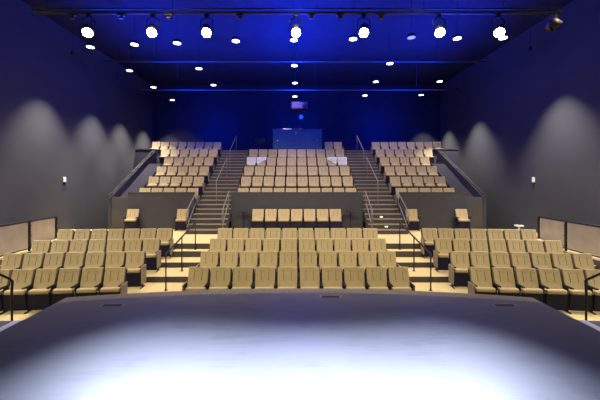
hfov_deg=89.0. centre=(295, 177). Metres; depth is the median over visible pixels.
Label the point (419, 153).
seat
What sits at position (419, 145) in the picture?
seat
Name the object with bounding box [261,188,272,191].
seat
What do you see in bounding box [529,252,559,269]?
seat
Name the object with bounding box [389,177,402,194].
seat
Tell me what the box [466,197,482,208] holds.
wall
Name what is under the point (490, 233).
seat
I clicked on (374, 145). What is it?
seat
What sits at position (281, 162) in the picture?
seat
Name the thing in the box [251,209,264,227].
seat
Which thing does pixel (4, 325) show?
stair
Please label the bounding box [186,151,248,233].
stairs
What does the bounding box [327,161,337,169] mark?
seat
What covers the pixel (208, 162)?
seat
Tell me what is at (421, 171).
seat
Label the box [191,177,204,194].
seat
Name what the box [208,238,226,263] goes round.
seat
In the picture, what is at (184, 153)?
seat
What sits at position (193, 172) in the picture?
seat
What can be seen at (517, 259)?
seat
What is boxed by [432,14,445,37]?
spotlight
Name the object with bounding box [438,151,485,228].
wall
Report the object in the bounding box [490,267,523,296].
seat
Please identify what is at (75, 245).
seat
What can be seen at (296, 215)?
seat
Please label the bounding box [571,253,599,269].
seat
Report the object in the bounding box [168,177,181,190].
seat
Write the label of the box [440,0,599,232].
wall
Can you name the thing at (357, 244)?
seat
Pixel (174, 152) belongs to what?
seat
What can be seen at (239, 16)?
clamp
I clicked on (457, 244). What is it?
seat
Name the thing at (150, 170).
wall
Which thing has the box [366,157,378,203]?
handrail
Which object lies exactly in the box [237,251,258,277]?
seat
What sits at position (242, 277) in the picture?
seat
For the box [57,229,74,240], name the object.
seat
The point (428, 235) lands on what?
seat
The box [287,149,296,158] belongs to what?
seat
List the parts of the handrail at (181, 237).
post, rail, post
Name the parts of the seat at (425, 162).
backrest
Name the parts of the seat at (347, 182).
backrest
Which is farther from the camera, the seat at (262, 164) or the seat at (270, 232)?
the seat at (262, 164)
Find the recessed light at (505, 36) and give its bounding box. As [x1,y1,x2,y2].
[498,33,507,39]
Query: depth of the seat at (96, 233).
10.10 m
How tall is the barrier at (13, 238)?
1.050 m
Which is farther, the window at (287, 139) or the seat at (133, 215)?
the window at (287, 139)
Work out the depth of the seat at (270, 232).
10.28 m
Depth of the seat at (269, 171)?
15.94 m
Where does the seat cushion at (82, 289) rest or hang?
on the seat at (91, 277)
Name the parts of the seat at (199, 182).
backrest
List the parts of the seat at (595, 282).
backrest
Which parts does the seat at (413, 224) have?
backrest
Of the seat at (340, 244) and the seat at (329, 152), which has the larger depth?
the seat at (329, 152)
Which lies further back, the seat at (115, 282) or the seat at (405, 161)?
the seat at (405, 161)
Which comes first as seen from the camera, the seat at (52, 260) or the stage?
the stage
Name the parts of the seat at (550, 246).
backrest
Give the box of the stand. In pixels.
[255,137,264,148]
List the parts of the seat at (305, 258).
backrest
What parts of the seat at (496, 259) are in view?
backrest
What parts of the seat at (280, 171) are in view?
backrest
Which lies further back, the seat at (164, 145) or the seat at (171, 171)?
the seat at (164, 145)
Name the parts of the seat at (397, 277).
backrest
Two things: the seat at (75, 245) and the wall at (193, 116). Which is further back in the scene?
the wall at (193, 116)
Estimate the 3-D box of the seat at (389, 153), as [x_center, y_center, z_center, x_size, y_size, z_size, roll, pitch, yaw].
[5.494,-1.218,17.660,0.554,0.904,0.440,0,0,0]
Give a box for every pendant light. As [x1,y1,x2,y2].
[211,59,215,85]
[407,0,415,38]
[453,0,461,39]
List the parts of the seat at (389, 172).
backrest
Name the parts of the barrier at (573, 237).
post, infill panel, post, rail, rail, infill panel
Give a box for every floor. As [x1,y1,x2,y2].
[0,248,31,264]
[0,256,596,267]
[0,310,599,320]
[51,229,542,249]
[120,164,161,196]
[127,282,497,293]
[144,268,450,282]
[373,156,437,163]
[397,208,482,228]
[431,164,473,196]
[563,248,599,268]
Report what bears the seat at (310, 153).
on the floor
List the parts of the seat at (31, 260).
backrest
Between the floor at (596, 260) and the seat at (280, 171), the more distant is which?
the seat at (280, 171)
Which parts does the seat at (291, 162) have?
backrest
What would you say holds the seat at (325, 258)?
on the floor at (150, 286)
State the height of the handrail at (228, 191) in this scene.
1.530 m
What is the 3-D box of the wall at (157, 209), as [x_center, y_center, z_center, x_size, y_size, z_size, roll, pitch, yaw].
[-5.913,1.440,13.467,2.920,1.640,0.125,0,0,0]
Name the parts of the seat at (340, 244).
backrest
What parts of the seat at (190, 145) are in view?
backrest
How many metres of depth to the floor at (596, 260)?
9.36 m
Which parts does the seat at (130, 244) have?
backrest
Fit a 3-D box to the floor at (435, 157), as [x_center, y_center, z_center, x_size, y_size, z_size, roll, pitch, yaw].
[6.987,0.665,18.350,4.780,3.930,0.900,0,0,0]
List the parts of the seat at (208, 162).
backrest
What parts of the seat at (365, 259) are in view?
backrest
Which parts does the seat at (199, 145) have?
backrest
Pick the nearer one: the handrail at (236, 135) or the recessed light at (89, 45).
the recessed light at (89, 45)
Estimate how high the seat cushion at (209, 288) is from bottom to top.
0.100 m
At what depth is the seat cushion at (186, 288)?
7.22 m
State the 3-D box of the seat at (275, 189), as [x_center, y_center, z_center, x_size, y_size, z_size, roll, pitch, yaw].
[-0.760,0.918,14.100,0.554,0.904,0.440,0,0,0]
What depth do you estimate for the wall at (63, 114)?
12.75 m
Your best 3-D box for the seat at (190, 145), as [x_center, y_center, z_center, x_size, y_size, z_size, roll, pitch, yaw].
[-6.375,-1.752,18.550,0.526,0.904,0.440,0,0,0]
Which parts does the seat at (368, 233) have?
backrest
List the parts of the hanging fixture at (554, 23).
barn door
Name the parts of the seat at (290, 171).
backrest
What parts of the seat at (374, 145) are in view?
backrest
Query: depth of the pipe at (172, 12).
8.47 m
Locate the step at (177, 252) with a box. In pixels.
[172,249,208,256]
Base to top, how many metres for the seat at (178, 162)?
0.904 m
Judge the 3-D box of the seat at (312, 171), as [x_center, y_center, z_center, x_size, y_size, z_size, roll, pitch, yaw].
[0.914,-0.150,15.880,0.554,0.904,0.440,0,0,0]
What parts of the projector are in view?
casing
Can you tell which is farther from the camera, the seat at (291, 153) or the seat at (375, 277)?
the seat at (291, 153)
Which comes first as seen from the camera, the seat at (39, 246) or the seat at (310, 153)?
the seat at (39, 246)
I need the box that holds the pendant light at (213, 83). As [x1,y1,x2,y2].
[211,59,215,85]
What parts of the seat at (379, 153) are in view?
backrest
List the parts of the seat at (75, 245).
backrest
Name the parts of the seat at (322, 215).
backrest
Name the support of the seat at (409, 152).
on the floor
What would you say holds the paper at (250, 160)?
on the seat at (254, 166)
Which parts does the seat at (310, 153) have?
backrest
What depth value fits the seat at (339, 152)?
17.74 m
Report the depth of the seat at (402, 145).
18.63 m
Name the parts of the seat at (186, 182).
backrest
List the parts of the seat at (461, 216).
backrest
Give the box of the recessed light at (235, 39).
[232,36,239,42]
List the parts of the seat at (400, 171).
backrest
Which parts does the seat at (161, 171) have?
backrest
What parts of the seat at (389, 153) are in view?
backrest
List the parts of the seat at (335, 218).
backrest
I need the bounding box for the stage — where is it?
[0,288,599,399]
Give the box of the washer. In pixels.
[71,20,73,54]
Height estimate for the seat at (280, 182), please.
0.904 m
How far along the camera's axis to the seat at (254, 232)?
10.28 m
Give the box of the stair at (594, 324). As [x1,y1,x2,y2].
[578,320,599,330]
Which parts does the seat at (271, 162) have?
backrest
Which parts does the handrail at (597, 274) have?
post, rail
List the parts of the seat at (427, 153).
backrest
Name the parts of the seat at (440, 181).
backrest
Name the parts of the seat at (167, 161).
backrest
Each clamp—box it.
[67,14,76,19]
[117,14,125,19]
[165,14,172,19]
[236,14,243,19]
[307,14,314,19]
[336,14,343,19]
[377,14,384,19]
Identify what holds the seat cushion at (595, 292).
on the seat at (595, 282)
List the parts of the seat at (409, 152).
backrest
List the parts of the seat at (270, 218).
backrest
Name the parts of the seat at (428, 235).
panel, backrest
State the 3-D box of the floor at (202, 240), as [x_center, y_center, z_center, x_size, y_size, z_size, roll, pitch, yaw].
[0.077,2.695,11.985,19.800,0.870,2.930,0,0,0]
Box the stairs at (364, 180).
[344,151,408,233]
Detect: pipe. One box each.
[31,0,561,14]
[104,37,489,61]
[133,51,460,90]
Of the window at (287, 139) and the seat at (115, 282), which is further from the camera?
the window at (287, 139)
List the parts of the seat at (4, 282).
backrest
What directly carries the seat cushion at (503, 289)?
on the seat at (503, 277)
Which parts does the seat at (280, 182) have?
backrest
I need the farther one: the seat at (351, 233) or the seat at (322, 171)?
the seat at (322, 171)
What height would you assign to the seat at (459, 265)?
0.947 m
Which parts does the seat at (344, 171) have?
backrest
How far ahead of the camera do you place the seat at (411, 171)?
15.95 m
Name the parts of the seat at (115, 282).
backrest, panel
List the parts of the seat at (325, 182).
backrest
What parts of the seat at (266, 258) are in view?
backrest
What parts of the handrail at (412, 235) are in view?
post, rail, post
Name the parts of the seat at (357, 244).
backrest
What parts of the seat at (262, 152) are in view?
backrest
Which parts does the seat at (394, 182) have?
backrest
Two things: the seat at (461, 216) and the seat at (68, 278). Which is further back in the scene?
the seat at (461, 216)
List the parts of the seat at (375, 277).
backrest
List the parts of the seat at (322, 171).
backrest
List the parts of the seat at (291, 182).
backrest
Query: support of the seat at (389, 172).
on the floor
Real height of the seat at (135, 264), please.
0.947 m
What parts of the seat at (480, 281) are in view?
panel, backrest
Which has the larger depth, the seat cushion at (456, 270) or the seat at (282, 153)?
the seat at (282, 153)
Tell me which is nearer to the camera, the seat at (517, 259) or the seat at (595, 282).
the seat at (595, 282)
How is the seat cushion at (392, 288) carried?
on the seat at (397, 277)
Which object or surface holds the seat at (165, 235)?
on the floor at (173, 262)
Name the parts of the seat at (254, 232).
backrest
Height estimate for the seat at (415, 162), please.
0.904 m
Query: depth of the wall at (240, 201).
13.42 m
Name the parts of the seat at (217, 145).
backrest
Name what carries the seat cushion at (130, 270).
on the seat at (135, 264)
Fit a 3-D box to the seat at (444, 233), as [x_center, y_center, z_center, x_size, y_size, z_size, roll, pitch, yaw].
[5.041,2.172,10.118,0.524,0.947,0.440,0,0,5]
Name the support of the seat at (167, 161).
on the floor
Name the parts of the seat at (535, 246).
backrest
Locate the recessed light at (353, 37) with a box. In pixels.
[349,34,356,40]
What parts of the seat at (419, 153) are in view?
backrest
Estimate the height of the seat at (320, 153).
0.904 m
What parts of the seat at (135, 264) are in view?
backrest, panel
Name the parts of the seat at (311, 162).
backrest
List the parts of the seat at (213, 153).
backrest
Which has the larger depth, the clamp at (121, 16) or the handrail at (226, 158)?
the handrail at (226, 158)
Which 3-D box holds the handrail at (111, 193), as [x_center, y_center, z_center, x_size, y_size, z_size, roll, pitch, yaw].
[-8.233,-0.431,15.634,0.112,2.569,4.497,0,0,0]
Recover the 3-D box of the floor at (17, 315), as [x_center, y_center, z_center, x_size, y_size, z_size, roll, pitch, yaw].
[0.077,3.230,1.850,19.800,0.200,11.700,0,0,0]
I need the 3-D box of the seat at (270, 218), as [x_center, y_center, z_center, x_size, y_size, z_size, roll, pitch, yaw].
[-1.059,1.806,13.100,0.554,0.909,0.440,0,0,0]
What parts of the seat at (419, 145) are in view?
backrest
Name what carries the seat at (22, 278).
on the floor at (17, 315)
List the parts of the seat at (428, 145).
backrest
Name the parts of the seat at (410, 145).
backrest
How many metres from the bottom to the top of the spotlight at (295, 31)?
0.659 m
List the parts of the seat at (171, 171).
backrest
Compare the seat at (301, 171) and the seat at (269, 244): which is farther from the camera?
the seat at (301, 171)
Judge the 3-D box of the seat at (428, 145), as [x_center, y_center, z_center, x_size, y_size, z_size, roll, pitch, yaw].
[8.134,-1.752,18.550,0.526,0.904,0.440,0,0,0]
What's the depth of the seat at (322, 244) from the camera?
9.33 m
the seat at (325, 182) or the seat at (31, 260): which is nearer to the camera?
the seat at (31, 260)
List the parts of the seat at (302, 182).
backrest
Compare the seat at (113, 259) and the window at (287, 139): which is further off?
the window at (287, 139)
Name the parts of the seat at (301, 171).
backrest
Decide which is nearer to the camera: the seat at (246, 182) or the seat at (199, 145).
the seat at (246, 182)
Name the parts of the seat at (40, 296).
backrest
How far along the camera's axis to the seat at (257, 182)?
15.05 m
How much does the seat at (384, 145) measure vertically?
0.904 m
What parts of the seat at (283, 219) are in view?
backrest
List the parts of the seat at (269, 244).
backrest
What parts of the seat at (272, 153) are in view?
backrest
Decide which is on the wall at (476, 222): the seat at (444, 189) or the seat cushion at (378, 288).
the seat at (444, 189)
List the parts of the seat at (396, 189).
backrest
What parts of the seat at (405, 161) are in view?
backrest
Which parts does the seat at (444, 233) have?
backrest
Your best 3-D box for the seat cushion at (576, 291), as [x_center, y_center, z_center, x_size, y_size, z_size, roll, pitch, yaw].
[6.614,2.655,7.092,0.454,0.100,0.135,0,0,5]
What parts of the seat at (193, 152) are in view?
backrest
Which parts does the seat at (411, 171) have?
backrest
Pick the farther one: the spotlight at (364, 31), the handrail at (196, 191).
the handrail at (196, 191)
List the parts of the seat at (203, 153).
backrest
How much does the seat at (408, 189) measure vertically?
0.904 m
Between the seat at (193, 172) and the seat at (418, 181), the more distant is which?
the seat at (193, 172)
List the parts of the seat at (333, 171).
backrest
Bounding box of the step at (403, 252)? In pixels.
[386,249,422,256]
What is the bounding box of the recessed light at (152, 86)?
[150,62,155,87]
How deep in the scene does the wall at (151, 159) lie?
15.03 m
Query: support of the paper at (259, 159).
on the seat at (262, 164)
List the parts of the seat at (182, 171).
backrest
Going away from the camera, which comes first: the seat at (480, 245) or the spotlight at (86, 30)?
the spotlight at (86, 30)
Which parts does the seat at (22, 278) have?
backrest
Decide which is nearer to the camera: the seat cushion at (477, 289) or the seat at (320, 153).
the seat cushion at (477, 289)
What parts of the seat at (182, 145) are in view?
backrest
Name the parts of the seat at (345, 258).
backrest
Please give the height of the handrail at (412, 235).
1.462 m
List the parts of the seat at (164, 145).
backrest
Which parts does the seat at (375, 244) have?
backrest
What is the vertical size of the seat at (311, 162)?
0.904 m
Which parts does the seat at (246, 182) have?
backrest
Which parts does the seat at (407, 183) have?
backrest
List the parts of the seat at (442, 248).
panel, backrest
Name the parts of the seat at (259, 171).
backrest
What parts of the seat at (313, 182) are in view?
backrest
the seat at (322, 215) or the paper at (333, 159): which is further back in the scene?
the paper at (333, 159)
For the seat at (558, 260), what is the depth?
8.17 m
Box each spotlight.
[81,14,95,37]
[145,14,158,37]
[200,14,213,37]
[289,14,302,37]
[357,14,369,37]
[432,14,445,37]
[491,14,505,37]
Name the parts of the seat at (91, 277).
backrest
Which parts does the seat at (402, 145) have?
backrest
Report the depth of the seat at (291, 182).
15.06 m
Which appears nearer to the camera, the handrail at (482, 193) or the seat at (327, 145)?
the handrail at (482, 193)
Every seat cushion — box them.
[4,289,26,294]
[28,289,50,293]
[52,288,74,293]
[76,287,97,292]
[100,287,120,291]
[127,268,140,272]
[146,254,156,257]
[185,287,205,290]
[208,287,228,289]
[232,287,251,288]
[255,287,273,288]
[323,287,342,288]
[346,287,365,288]
[368,287,388,289]
[391,287,411,290]
[438,254,448,257]
[454,268,467,272]
[475,287,495,291]
[497,287,518,292]
[521,288,542,293]
[545,289,567,293]
[569,289,591,294]
[593,290,599,294]
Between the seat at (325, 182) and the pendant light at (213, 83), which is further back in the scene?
the pendant light at (213, 83)
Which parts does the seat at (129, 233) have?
backrest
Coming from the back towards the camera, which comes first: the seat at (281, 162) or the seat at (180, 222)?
the seat at (281, 162)
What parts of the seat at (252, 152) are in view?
backrest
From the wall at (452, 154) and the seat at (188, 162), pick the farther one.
the wall at (452, 154)
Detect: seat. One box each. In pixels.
[0,253,23,269]
[0,269,12,313]
[0,269,35,314]
[12,253,44,270]
[23,268,58,313]
[24,240,51,254]
[35,252,65,269]
[44,240,70,254]
[48,268,81,304]
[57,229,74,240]
[59,252,85,268]
[65,239,88,253]
[72,267,104,296]
[74,229,91,239]
[79,252,106,269]
[85,239,106,253]
[88,229,107,240]
[96,267,127,294]
[101,251,126,267]
[104,239,124,252]
[106,229,124,240]
[121,251,145,288]
[123,209,139,229]
[124,229,140,249]
[124,239,142,263]
[139,188,151,191]
[140,228,156,249]
[142,238,160,271]
[145,177,159,188]
[151,142,160,155]
[151,188,163,191]
[155,167,167,177]
[156,177,170,190]
[157,228,173,257]
[158,149,170,163]
[159,142,169,155]
[161,158,173,167]
[163,188,174,191]
[166,167,177,176]
[168,142,178,153]
[168,149,179,157]
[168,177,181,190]
[171,158,183,166]
[174,209,189,230]
[175,188,186,191]
[176,167,188,179]
[177,142,186,149]
[178,149,189,158]
[179,177,193,189]
[182,158,193,171]
[182,267,209,290]
[186,142,195,155]
[187,167,198,182]
[187,188,199,207]
[188,149,198,158]
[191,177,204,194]
[192,158,203,168]
[195,142,204,151]
[196,251,219,286]
[197,149,208,159]
[198,167,209,183]
[202,158,214,172]
[204,142,212,149]
[206,267,231,289]
[207,149,218,163]
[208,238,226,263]
[212,142,221,155]
[217,228,232,242]
[217,251,238,274]
[226,238,244,258]
[229,267,253,288]
[233,228,248,249]
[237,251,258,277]
[238,188,248,191]
[239,177,251,191]
[242,167,253,177]
[244,238,261,252]
[245,159,256,171]
[248,149,257,162]
[250,188,260,191]
[250,228,264,249]
[251,177,262,188]
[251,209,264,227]
[252,267,275,288]
[254,167,264,177]
[256,159,266,167]
[258,149,267,162]
[258,251,277,280]
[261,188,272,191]
[262,177,273,188]
[262,238,279,263]
[264,209,276,229]
[265,167,275,182]
[266,158,276,172]
[266,228,280,256]
[268,149,277,158]
[273,188,284,191]
[274,177,285,188]
[275,167,285,177]
[275,267,298,288]
[276,158,286,167]
[277,149,286,158]
[277,209,289,229]
[278,251,297,268]
[280,238,297,252]
[282,228,297,239]
[285,177,296,188]
[285,188,296,191]
[286,167,296,177]
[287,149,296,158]
[287,158,296,167]
[290,209,302,229]
[297,149,305,157]
[297,158,306,166]
[297,167,307,177]
[297,177,307,187]
[297,188,308,191]
[298,228,313,239]
[298,238,315,252]
[298,251,318,287]
[299,267,321,288]
[303,209,315,229]
[306,149,315,158]
[307,158,316,172]
[308,167,317,177]
[308,177,319,188]
[309,188,320,191]
[314,228,329,249]
[316,149,325,157]
[316,209,328,227]
[316,238,333,257]
[317,158,327,167]
[318,167,328,182]
[318,251,338,280]
[319,177,330,188]
[321,188,332,191]
[321,267,344,288]
[324,142,332,149]
[325,149,335,158]
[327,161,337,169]
[329,167,339,181]
[329,209,342,230]
[330,228,345,249]
[331,177,342,188]
[333,142,342,149]
[333,188,344,191]
[333,238,351,263]
[335,149,345,156]
[337,160,348,167]
[337,251,358,276]
[339,167,351,177]
[342,177,354,189]
[343,267,367,288]
[345,188,355,191]
[346,228,361,240]
[351,238,369,263]
[357,251,379,274]
[362,228,377,246]
[365,267,391,289]
[369,238,387,259]
[371,142,380,155]
[375,149,385,163]
[377,251,400,286]
[379,158,390,172]
[380,142,389,152]
[384,167,395,183]
[385,149,395,158]
[387,267,414,290]
[389,142,398,149]
[389,158,401,171]
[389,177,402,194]
[394,149,405,162]
[394,167,406,182]
[395,188,406,207]
[397,142,406,151]
[399,158,411,167]
[400,177,413,189]
[404,149,415,162]
[404,209,419,230]
[405,167,416,180]
[406,142,415,155]
[407,188,418,191]
[409,158,421,168]
[411,177,425,189]
[413,149,423,161]
[415,142,424,150]
[416,167,427,178]
[419,158,431,171]
[419,188,430,191]
[421,228,436,257]
[423,142,433,154]
[423,149,434,163]
[423,177,436,188]
[426,167,438,176]
[430,188,442,191]
[432,142,442,155]
[433,238,452,271]
[434,177,448,188]
[437,228,453,245]
[442,188,454,191]
[448,251,473,288]
[451,239,469,255]
[453,229,469,240]
[454,209,471,229]
[468,251,493,268]
[468,267,499,294]
[469,229,487,240]
[469,239,489,252]
[486,229,505,240]
[487,239,509,253]
[488,252,515,269]
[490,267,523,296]
[503,229,520,239]
[505,240,529,253]
[509,252,536,268]
[513,268,547,302]
[519,229,537,240]
[524,240,550,254]
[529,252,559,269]
[536,268,571,313]
[543,240,570,254]
[550,253,578,270]
[559,269,596,314]
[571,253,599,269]
[583,269,599,314]
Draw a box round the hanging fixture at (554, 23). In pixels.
[544,14,562,31]
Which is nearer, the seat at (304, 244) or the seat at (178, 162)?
the seat at (304, 244)
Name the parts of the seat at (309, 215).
backrest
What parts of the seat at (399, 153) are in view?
backrest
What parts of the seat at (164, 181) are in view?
backrest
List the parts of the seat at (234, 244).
backrest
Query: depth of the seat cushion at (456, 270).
8.16 m
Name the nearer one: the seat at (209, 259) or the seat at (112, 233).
the seat at (209, 259)
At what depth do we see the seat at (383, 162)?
16.80 m
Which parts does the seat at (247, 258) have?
backrest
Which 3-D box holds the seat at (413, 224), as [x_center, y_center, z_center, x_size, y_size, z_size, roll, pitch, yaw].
[5.027,1.806,13.100,0.554,0.909,0.440,0,0,0]
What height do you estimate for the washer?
1.600 m
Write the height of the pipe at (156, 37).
1.438 m
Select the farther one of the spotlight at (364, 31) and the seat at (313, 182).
the seat at (313, 182)
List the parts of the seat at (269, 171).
backrest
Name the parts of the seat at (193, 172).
backrest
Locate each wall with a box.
[0,0,152,232]
[108,151,155,228]
[111,207,197,228]
[112,197,127,208]
[128,192,194,228]
[133,148,153,169]
[153,85,439,225]
[231,192,362,228]
[399,192,466,228]
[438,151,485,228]
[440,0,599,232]
[440,148,460,169]
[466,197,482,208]
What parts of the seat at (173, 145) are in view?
backrest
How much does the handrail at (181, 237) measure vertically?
1.462 m
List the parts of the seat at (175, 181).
backrest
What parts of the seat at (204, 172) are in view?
backrest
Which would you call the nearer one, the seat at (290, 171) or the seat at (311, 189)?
the seat at (311, 189)
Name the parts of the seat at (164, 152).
backrest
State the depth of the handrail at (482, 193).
15.17 m
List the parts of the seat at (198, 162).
backrest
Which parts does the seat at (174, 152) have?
backrest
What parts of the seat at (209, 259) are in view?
backrest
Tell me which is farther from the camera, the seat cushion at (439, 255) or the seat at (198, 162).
the seat at (198, 162)
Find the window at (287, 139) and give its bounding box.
[273,129,321,153]
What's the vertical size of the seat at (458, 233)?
0.947 m
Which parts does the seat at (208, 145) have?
backrest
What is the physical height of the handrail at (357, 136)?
2.174 m
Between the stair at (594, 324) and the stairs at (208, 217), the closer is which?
the stair at (594, 324)
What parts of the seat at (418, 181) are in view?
backrest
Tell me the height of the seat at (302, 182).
0.904 m
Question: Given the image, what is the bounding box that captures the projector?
[291,63,307,111]
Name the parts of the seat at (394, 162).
backrest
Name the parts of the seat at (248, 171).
backrest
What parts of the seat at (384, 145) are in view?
backrest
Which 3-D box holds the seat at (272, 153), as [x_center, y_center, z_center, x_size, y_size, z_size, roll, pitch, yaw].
[-1.318,-1.218,17.660,0.554,0.904,0.440,0,0,0]
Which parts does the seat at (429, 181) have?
backrest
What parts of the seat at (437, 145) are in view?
backrest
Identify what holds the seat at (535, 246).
on the floor at (173, 274)
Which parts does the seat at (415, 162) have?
backrest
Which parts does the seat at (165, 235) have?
backrest, panel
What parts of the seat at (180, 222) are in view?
backrest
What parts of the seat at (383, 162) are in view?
backrest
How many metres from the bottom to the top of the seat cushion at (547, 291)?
0.100 m
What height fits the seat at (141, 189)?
0.904 m
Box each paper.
[246,157,255,164]
[257,157,265,163]
[327,157,336,163]
[337,157,346,164]
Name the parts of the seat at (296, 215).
backrest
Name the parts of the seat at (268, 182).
backrest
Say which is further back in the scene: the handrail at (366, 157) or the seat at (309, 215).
the handrail at (366, 157)
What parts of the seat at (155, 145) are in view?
backrest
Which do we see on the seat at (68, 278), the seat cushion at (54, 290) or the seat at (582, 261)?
the seat cushion at (54, 290)
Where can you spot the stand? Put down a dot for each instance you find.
(259, 140)
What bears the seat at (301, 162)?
on the floor
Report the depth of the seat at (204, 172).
15.92 m
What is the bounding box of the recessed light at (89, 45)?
[86,19,94,48]
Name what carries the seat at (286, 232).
on the floor at (173, 262)
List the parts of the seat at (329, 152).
backrest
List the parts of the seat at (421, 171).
backrest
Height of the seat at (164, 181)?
0.904 m
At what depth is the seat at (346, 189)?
14.22 m
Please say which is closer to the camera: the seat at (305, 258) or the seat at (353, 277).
the seat at (353, 277)
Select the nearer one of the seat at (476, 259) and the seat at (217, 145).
the seat at (476, 259)
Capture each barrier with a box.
[0,216,57,256]
[537,216,599,257]
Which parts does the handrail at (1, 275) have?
rail, post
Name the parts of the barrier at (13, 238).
infill panel, rail, rail, post, infill panel, post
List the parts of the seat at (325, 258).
backrest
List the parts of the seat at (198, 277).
backrest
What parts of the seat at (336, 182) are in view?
backrest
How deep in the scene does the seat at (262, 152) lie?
17.74 m
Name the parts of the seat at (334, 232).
backrest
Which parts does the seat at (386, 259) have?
backrest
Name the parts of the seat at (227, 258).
backrest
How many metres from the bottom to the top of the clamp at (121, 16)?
0.129 m
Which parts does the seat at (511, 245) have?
backrest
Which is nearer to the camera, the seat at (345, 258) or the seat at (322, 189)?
the seat at (345, 258)
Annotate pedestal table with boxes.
[237,211,249,227]
[344,211,356,227]
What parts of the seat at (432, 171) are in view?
backrest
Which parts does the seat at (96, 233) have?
backrest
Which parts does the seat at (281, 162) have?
backrest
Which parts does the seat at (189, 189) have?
backrest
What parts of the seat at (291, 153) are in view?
backrest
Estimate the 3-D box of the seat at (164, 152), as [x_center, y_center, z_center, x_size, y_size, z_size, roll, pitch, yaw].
[-7.572,-1.218,17.660,0.554,0.904,0.440,0,0,0]
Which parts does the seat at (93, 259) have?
backrest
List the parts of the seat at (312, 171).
backrest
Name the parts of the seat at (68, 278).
backrest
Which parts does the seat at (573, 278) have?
backrest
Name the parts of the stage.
trim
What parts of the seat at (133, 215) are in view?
backrest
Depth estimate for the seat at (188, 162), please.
16.84 m
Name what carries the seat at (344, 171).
on the floor
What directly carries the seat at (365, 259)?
on the floor at (150, 286)
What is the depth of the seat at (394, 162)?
16.84 m
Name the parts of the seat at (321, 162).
backrest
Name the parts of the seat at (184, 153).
backrest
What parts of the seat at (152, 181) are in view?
backrest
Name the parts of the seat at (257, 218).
backrest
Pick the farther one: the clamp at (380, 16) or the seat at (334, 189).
the seat at (334, 189)
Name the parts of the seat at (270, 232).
backrest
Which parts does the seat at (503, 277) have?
backrest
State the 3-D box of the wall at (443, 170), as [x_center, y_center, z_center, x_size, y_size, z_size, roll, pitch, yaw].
[7.947,0.365,15.320,0.740,2.330,3.360,0,0,0]
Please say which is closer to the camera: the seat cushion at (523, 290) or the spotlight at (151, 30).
the seat cushion at (523, 290)
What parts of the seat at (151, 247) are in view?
backrest, panel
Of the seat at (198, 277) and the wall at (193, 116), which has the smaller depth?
the seat at (198, 277)
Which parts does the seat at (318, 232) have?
backrest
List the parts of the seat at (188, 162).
backrest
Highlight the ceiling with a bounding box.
[22,0,572,84]
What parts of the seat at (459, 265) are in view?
panel, backrest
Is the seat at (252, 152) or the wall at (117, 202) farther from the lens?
the seat at (252, 152)
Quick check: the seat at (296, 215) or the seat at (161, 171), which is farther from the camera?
the seat at (161, 171)
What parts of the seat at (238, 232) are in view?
backrest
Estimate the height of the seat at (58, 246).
0.947 m
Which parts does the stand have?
tilted panel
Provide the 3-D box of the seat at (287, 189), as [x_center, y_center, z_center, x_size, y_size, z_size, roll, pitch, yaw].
[-0.202,0.918,14.100,0.554,0.904,0.440,0,0,0]
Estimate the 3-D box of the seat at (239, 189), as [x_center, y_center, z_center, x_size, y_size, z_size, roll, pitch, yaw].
[-2.450,0.918,14.100,0.587,0.904,0.440,0,0,0]
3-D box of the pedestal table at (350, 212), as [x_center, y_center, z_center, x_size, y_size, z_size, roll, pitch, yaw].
[2.357,1.845,13.000,0.480,0.830,0.340,0,0,0]
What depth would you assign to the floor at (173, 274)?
8.77 m
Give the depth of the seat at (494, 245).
9.19 m
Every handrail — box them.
[0,273,13,320]
[107,149,154,196]
[164,222,196,290]
[185,191,196,229]
[215,158,226,203]
[221,191,228,227]
[229,135,236,152]
[357,136,364,169]
[365,191,373,227]
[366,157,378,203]
[397,191,408,227]
[399,222,432,290]
[438,149,486,196]
[584,273,599,320]
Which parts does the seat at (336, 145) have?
backrest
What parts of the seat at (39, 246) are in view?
backrest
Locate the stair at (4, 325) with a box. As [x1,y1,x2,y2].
[0,320,21,331]
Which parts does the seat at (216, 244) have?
backrest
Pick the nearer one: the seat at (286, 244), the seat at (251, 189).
the seat at (286, 244)
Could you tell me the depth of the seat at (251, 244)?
9.33 m
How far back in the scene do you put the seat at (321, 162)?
16.84 m
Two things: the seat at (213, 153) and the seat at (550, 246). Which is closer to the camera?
the seat at (550, 246)
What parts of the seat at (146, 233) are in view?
backrest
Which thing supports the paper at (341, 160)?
on the seat at (347, 165)
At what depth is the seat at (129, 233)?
10.18 m
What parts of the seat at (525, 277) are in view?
backrest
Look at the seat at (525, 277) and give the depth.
7.30 m
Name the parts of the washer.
stem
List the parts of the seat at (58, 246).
backrest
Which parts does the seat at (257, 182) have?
backrest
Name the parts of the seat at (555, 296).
backrest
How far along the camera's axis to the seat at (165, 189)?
14.22 m
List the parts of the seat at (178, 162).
backrest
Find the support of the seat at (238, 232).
on the floor at (173, 262)
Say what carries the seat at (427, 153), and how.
on the floor

